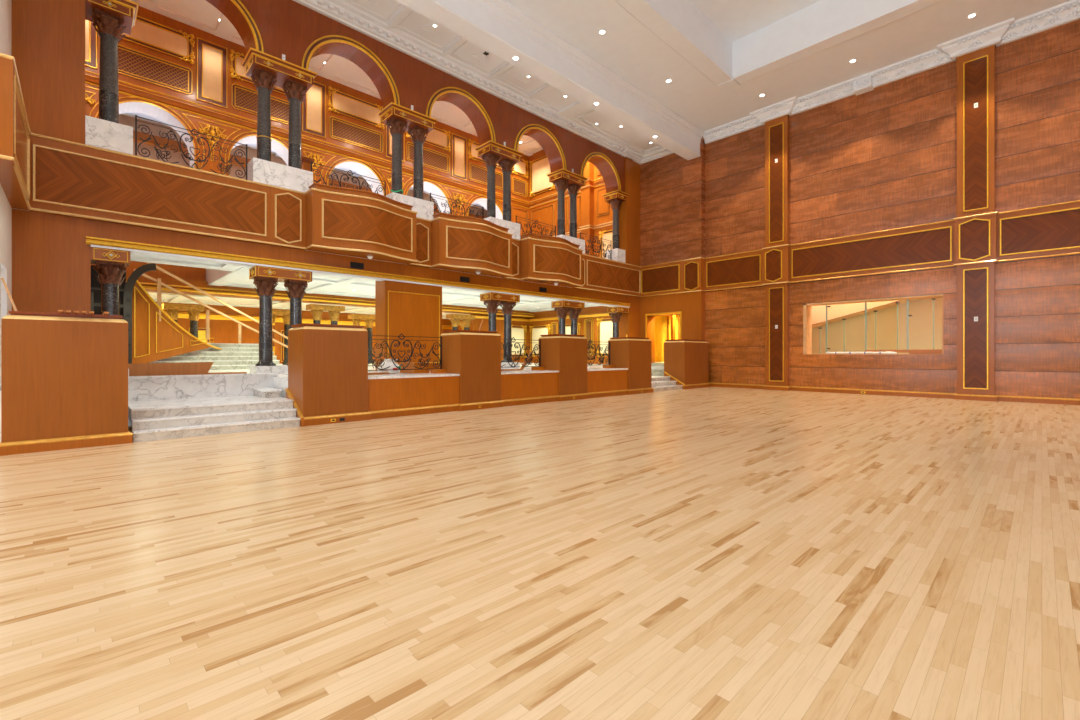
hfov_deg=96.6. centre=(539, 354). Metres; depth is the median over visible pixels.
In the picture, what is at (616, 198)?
column
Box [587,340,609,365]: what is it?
iron railing
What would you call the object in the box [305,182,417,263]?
curved balcony
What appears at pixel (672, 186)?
wall
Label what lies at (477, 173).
air vent
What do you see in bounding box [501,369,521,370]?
board
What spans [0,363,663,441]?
floor
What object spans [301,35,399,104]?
trim
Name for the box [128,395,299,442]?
marble steps
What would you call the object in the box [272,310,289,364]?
column pair
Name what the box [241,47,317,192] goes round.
column pair
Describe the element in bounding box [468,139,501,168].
wall panel
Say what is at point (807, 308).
window
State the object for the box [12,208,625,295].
floor
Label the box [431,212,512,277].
curved balcony
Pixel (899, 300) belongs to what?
trim
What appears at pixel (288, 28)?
wall
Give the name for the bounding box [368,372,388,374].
board
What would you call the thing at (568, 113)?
trim
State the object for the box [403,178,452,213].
trim
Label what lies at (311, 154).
spandrel panel
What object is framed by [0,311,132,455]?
pedestal
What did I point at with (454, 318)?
column pair
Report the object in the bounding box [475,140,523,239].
column pair
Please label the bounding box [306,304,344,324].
column pair
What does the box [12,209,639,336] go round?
wall
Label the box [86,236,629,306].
trim
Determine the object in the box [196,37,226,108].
wall panel
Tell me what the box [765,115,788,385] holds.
pilaster
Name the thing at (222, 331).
wall
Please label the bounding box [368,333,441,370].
iron railing
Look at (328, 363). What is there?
pedestal
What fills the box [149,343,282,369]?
staircase
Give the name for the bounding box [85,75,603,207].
trim
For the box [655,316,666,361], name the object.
wall
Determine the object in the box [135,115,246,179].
iron railing
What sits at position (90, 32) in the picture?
wall panel
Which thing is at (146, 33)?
wall panel
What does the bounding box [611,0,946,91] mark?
ceiling recess
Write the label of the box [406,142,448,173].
air vent
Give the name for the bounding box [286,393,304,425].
baseboard
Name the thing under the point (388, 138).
wall panel
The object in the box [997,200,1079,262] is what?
wall band
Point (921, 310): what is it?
wall
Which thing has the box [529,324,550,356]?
wall panel
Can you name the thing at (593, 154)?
trim
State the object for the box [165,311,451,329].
trim
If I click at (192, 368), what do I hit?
board
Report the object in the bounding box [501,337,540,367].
iron railing
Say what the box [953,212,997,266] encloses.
wall band
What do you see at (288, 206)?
balcony
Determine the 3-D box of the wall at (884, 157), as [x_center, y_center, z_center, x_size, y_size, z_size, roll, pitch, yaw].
[13.545,-4.250,14.917,0.300,11.300,17.800,0,0,-44]
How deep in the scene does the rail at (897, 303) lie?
17.08 m
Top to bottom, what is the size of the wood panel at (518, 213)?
1.700 m
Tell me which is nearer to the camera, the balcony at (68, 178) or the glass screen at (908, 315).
the balcony at (68, 178)
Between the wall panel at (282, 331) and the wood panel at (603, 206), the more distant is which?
the wall panel at (282, 331)
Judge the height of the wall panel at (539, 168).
2.175 m
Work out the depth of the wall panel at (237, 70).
18.51 m
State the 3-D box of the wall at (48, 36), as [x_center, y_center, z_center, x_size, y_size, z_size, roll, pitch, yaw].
[-2.772,-8.200,16.394,20.520,8.000,0.770,0,0,-44]
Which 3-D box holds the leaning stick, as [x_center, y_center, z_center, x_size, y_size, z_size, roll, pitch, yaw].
[-7.670,-0.865,6.950,0.180,0.480,0.032,0,0,-24]
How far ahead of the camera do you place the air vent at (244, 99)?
18.83 m
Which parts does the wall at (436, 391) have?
skirting, skirting, skirting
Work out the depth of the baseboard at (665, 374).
19.68 m
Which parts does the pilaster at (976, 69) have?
inlay panel, inlay panel, gilt frame, gilt frame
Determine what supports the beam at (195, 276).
attached to the ceiling at (217, 274)
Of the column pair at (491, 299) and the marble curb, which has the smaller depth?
the marble curb
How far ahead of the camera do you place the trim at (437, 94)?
16.06 m
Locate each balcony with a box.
[29,133,270,244]
[271,185,305,249]
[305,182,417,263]
[408,217,430,267]
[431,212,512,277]
[505,238,519,279]
[520,233,583,287]
[575,254,585,289]
[585,254,640,296]
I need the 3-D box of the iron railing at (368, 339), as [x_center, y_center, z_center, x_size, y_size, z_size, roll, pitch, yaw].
[-5.791,-0.076,14.312,2.268,0.912,0.028,0,0,-44]
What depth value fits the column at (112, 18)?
10.13 m
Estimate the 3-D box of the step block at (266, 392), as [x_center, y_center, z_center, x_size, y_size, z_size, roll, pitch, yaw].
[-5.937,0.824,10.446,0.340,0.158,0.960,0,0,-44]
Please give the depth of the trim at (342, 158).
21.82 m
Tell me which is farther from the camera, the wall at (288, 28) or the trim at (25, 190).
the wall at (288, 28)
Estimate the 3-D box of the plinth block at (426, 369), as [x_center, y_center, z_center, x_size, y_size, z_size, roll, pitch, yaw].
[-3.418,0.360,12.998,0.450,0.280,0.900,0,0,-44]
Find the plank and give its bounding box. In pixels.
[865,350,941,353]
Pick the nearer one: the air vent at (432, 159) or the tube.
the tube
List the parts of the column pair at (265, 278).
gilt moulding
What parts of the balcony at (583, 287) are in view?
panel, frame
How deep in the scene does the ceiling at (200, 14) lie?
19.77 m
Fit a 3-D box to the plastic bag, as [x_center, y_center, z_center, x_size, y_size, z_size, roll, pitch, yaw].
[-3.867,0.305,12.358,0.586,0.386,0.617,0,0,-44]
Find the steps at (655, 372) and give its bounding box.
[652,363,663,375]
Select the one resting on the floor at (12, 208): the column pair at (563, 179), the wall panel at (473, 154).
the column pair at (563, 179)
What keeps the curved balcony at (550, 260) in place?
attached to the floor at (12, 208)
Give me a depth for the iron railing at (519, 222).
18.85 m
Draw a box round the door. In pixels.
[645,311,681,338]
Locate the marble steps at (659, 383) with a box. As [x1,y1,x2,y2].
[652,376,682,391]
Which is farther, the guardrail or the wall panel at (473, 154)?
the wall panel at (473, 154)
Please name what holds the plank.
on the window
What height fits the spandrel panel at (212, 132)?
2.180 m
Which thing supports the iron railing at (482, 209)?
on the floor at (12, 208)
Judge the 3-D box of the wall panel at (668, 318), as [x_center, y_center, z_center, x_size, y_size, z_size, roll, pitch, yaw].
[6.974,-1.050,25.171,0.158,2.405,0.932,0,0,-44]
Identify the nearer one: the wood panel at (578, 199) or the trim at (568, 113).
the trim at (568, 113)
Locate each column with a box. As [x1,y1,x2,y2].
[85,0,138,154]
[91,247,129,314]
[602,190,629,262]
[607,307,628,336]
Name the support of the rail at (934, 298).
on the wall at (921, 310)
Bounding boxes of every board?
[128,362,213,375]
[207,372,246,373]
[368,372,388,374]
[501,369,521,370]
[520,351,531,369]
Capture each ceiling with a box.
[122,113,484,208]
[130,0,542,155]
[130,254,598,318]
[341,0,660,152]
[505,0,1070,130]
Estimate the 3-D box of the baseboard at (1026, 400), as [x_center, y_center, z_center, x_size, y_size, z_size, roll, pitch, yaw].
[13.367,1.337,14.705,0.250,0.125,17.740,0,0,-44]
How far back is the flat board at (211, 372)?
10.79 m
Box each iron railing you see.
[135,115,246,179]
[311,161,385,195]
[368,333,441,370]
[368,339,374,365]
[430,193,483,218]
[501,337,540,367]
[516,215,555,238]
[580,232,610,258]
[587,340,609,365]
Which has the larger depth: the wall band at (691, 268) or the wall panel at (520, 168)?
the wall panel at (520, 168)
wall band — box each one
[641,260,681,296]
[682,257,704,292]
[704,249,764,291]
[762,244,789,284]
[790,220,954,282]
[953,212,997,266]
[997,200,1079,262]
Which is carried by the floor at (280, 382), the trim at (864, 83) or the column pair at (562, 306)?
the column pair at (562, 306)
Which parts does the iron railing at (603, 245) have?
rail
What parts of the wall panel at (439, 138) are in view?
gilt frame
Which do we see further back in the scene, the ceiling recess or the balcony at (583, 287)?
the balcony at (583, 287)
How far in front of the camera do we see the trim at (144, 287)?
19.26 m
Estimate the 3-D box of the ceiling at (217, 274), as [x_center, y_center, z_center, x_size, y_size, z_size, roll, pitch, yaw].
[-8.235,-3.360,22.094,20.520,1.680,15.700,0,0,-44]
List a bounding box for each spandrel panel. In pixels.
[85,86,98,115]
[182,113,240,174]
[302,147,335,183]
[377,168,411,193]
[445,187,472,215]
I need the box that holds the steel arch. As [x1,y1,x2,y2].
[91,263,156,363]
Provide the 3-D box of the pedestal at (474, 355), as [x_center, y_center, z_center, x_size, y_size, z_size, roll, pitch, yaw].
[-1.828,0.393,12.742,1.410,2.015,1.050,0,0,-44]
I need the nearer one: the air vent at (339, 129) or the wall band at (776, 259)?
the wall band at (776, 259)
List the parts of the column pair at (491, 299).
gilt moulding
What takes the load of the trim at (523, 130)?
attached to the wall at (288, 28)
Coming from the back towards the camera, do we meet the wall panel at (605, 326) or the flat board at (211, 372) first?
the wall panel at (605, 326)
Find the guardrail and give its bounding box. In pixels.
[133,262,287,347]
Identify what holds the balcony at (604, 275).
attached to the floor at (12, 208)
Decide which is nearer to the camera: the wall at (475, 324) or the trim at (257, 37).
the trim at (257, 37)
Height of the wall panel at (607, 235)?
2.105 m
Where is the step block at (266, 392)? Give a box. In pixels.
[252,387,281,397]
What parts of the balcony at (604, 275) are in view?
panel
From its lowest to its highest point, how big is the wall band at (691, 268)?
1.490 m
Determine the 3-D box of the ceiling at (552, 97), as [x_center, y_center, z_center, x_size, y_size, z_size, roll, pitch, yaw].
[-4.835,-9.500,12.707,28.600,0.100,3.240,0,0,-44]
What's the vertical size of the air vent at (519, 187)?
0.960 m
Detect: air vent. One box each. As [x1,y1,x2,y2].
[118,44,192,94]
[231,83,288,124]
[329,116,382,152]
[350,262,363,268]
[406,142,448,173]
[460,276,469,282]
[469,163,502,189]
[511,177,527,196]
[539,287,546,291]
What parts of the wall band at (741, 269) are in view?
panel, frame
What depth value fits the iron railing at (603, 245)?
21.47 m
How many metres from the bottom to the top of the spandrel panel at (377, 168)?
2.180 m
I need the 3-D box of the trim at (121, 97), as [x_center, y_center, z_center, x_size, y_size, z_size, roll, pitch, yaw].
[-13.517,-6.540,16.651,2.860,4.580,0.050,0,0,-44]
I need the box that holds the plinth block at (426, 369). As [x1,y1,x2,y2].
[398,362,429,373]
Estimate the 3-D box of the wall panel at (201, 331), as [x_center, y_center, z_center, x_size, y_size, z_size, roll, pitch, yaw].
[-17.212,-0.475,24.323,0.900,1.750,0.060,0,0,-44]
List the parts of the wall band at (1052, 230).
panel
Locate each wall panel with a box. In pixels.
[85,19,96,69]
[119,15,194,63]
[189,327,209,341]
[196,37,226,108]
[230,49,287,94]
[281,330,283,361]
[302,81,325,138]
[328,86,384,128]
[385,124,404,161]
[388,290,439,363]
[405,127,450,151]
[451,133,466,180]
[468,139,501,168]
[511,325,526,357]
[512,159,527,178]
[529,155,554,196]
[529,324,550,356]
[551,322,557,333]
[565,322,580,334]
[581,162,593,255]
[584,319,593,355]
[597,318,612,356]
[599,230,611,257]
[665,315,679,339]
[671,315,675,339]
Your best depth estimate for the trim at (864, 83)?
15.67 m
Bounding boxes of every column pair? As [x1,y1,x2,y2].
[162,303,204,337]
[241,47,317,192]
[249,265,311,373]
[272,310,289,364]
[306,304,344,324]
[348,314,374,363]
[377,102,437,219]
[446,314,474,329]
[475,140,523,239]
[480,292,519,367]
[547,168,587,253]
[551,300,584,334]
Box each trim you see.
[0,53,30,209]
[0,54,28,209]
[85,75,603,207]
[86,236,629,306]
[91,244,629,307]
[95,97,198,168]
[126,281,534,316]
[133,130,486,217]
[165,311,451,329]
[224,131,287,175]
[231,0,263,51]
[293,0,672,164]
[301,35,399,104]
[324,158,386,194]
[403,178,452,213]
[426,87,495,141]
[466,195,502,215]
[475,313,611,321]
[514,124,566,169]
[530,177,612,236]
[581,152,620,190]
[703,0,1079,143]
[813,300,900,324]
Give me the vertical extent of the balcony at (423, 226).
1.490 m
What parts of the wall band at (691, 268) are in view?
panel, frame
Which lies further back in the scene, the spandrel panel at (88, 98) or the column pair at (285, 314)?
the column pair at (285, 314)
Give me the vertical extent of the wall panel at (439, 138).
1.075 m
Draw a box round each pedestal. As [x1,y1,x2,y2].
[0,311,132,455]
[288,323,371,426]
[440,330,503,410]
[539,334,589,400]
[608,337,653,394]
[664,339,709,388]
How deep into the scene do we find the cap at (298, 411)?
9.66 m
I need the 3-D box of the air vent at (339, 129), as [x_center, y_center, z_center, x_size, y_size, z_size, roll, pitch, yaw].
[-8.243,-9.890,21.698,2.460,0.960,0.060,0,0,-44]
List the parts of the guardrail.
post, post, post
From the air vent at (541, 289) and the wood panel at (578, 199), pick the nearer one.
the air vent at (541, 289)
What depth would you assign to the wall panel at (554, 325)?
27.44 m
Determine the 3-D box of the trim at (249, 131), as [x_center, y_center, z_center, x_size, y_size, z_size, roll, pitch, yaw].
[-10.889,-6.540,19.170,2.860,4.580,0.050,0,0,-44]
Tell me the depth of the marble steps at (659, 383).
18.98 m
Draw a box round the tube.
[826,351,896,353]
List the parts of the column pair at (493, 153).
cornice, gilt moulding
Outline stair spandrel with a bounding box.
[129,275,220,363]
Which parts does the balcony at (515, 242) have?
panel, frame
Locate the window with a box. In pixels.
[803,294,942,353]
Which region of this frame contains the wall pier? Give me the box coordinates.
[375,280,441,369]
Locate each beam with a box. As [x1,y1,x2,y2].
[91,261,533,317]
[395,0,704,159]
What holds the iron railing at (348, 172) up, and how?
on the floor at (12, 208)
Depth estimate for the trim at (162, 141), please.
20.18 m
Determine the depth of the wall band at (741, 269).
20.18 m
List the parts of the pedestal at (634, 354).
skirting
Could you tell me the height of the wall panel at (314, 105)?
2.280 m
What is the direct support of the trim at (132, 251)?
attached to the wall at (51, 256)
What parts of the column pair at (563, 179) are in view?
cornice, gilt moulding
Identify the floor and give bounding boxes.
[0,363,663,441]
[0,387,1079,719]
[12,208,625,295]
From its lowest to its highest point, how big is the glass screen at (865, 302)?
1.810 m
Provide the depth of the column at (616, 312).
22.36 m
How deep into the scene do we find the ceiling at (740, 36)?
15.17 m
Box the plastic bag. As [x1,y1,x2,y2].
[377,359,400,373]
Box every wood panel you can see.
[511,207,526,237]
[531,204,553,235]
[557,200,567,230]
[577,195,580,227]
[597,188,609,216]
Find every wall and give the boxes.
[0,0,11,385]
[12,0,639,265]
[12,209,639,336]
[85,6,528,232]
[91,265,125,291]
[119,114,486,216]
[156,302,451,362]
[206,0,624,192]
[368,365,627,418]
[458,136,704,363]
[470,314,528,362]
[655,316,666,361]
[705,19,1079,398]
[812,298,941,353]
[812,299,916,327]
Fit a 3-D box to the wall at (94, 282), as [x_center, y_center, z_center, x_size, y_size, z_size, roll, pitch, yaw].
[-12.995,-1.025,13.620,1.920,3.050,0.150,0,0,-44]
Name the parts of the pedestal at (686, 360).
skirting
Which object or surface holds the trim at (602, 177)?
attached to the wall at (672, 186)
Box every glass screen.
[826,305,829,351]
[865,302,866,349]
[907,299,911,349]
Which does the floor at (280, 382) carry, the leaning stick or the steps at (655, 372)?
the steps at (655, 372)
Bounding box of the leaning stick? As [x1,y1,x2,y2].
[1,278,16,310]
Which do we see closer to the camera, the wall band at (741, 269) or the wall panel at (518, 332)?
the wall band at (741, 269)
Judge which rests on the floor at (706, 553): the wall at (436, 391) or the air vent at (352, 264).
the wall at (436, 391)
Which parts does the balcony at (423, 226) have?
panel, frame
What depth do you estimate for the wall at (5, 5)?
8.43 m
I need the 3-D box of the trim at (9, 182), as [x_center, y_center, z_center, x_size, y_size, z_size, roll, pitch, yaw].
[-10.211,-3.505,6.552,4.320,1.490,3.290,0,0,-44]
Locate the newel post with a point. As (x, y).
(306, 162)
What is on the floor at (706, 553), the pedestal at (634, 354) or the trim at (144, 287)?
the pedestal at (634, 354)
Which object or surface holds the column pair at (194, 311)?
on the floor at (280, 382)
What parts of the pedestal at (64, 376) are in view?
skirting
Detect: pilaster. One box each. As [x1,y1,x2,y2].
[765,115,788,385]
[957,45,994,394]
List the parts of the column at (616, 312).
gilt moulding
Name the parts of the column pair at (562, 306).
gilt moulding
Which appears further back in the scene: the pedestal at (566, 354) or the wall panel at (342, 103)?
the wall panel at (342, 103)
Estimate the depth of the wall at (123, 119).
20.31 m
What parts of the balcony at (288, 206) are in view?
panel, frame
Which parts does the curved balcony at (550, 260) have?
panel frame, panel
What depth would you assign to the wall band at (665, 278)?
22.36 m
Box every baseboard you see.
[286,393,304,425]
[664,373,682,384]
[710,384,1079,404]
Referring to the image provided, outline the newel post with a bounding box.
[302,156,314,170]
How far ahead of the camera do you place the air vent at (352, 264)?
13.66 m
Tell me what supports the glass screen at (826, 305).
on the window
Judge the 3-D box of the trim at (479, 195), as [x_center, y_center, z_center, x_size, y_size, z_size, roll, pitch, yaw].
[-2.961,-6.540,26.766,2.860,4.580,0.050,0,0,-44]
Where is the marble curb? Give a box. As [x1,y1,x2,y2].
[128,373,277,401]
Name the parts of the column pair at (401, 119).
gilt moulding, cornice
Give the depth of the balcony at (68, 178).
10.35 m
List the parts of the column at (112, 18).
gilt moulding, cornice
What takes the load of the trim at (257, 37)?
attached to the wall at (288, 28)
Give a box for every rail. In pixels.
[842,319,845,351]
[874,310,877,349]
[896,302,898,353]
[932,298,935,349]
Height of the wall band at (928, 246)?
1.490 m
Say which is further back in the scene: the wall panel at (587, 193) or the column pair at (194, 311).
the wall panel at (587, 193)
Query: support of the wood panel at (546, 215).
attached to the wall at (672, 186)
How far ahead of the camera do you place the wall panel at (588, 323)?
25.56 m
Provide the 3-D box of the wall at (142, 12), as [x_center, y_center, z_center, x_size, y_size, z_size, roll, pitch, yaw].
[-8.408,-8.100,22.275,20.520,7.800,1.000,0,0,-44]
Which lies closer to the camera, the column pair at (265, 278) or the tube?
the column pair at (265, 278)
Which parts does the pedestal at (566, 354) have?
skirting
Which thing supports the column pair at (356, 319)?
on the floor at (280, 382)
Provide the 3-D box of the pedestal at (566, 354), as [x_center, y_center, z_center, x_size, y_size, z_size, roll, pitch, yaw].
[0.731,0.393,15.194,1.380,2.015,1.050,0,0,-44]
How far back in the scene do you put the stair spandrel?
14.37 m
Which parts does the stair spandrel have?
panel frame, panel frame, panel frame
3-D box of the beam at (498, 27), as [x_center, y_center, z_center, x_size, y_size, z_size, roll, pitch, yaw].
[-3.697,-9.200,11.526,28.610,1.100,1.520,0,0,-44]
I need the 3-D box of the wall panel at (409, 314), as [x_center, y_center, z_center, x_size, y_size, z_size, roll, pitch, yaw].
[-3.884,-0.815,14.937,1.800,2.190,0.035,0,0,-44]
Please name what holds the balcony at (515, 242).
attached to the floor at (12, 208)
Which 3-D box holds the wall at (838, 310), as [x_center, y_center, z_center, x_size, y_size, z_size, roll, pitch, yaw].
[12.616,-1.985,18.632,1.000,3.130,9.350,0,0,-44]
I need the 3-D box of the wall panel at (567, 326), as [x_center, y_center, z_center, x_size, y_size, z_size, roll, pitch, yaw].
[1.645,-0.800,26.540,0.158,1.905,1.582,0,0,-44]
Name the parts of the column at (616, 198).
gilt moulding, cornice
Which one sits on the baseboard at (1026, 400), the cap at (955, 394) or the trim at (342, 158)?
the cap at (955, 394)
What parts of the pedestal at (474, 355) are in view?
skirting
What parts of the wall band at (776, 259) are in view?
panel, frame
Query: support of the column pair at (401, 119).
on the floor at (12, 208)
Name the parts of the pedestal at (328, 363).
skirting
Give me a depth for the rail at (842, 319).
18.27 m
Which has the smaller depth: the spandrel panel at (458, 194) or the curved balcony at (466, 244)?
the curved balcony at (466, 244)
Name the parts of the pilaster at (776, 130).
inlay panel, inlay panel, gilt frame, gilt frame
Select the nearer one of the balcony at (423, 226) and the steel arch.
the steel arch
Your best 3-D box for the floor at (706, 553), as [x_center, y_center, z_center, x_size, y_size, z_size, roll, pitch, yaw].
[3.041,1.475,4.957,29.250,0.150,17.950,0,0,-44]
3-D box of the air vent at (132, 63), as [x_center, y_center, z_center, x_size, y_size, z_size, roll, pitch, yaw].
[-13.510,-9.890,16.651,2.430,0.960,0.060,0,0,-44]
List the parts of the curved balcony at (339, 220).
panel frame, panel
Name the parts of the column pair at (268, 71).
cornice, gilt moulding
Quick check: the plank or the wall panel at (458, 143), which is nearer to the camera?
the plank
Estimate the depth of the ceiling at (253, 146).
21.87 m
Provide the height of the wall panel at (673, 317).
2.900 m
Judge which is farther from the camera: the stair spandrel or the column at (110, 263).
the stair spandrel
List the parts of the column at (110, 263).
gilt moulding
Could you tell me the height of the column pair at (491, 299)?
2.700 m
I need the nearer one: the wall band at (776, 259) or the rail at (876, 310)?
the rail at (876, 310)
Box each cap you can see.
[285,388,303,418]
[664,372,685,385]
[709,382,1079,400]
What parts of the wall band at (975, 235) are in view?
panel, frame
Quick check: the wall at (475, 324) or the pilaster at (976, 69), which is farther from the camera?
the wall at (475, 324)
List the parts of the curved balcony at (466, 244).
panel frame, panel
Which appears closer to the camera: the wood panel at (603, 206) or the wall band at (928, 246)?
the wall band at (928, 246)
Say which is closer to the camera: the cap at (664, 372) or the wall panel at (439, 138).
the cap at (664, 372)
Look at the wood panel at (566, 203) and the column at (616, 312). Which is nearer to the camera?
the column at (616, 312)
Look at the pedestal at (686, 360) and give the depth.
19.83 m
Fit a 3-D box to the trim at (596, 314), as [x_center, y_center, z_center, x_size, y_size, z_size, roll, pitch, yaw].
[0.378,-2.065,24.973,4.100,0.170,7.260,0,0,-44]

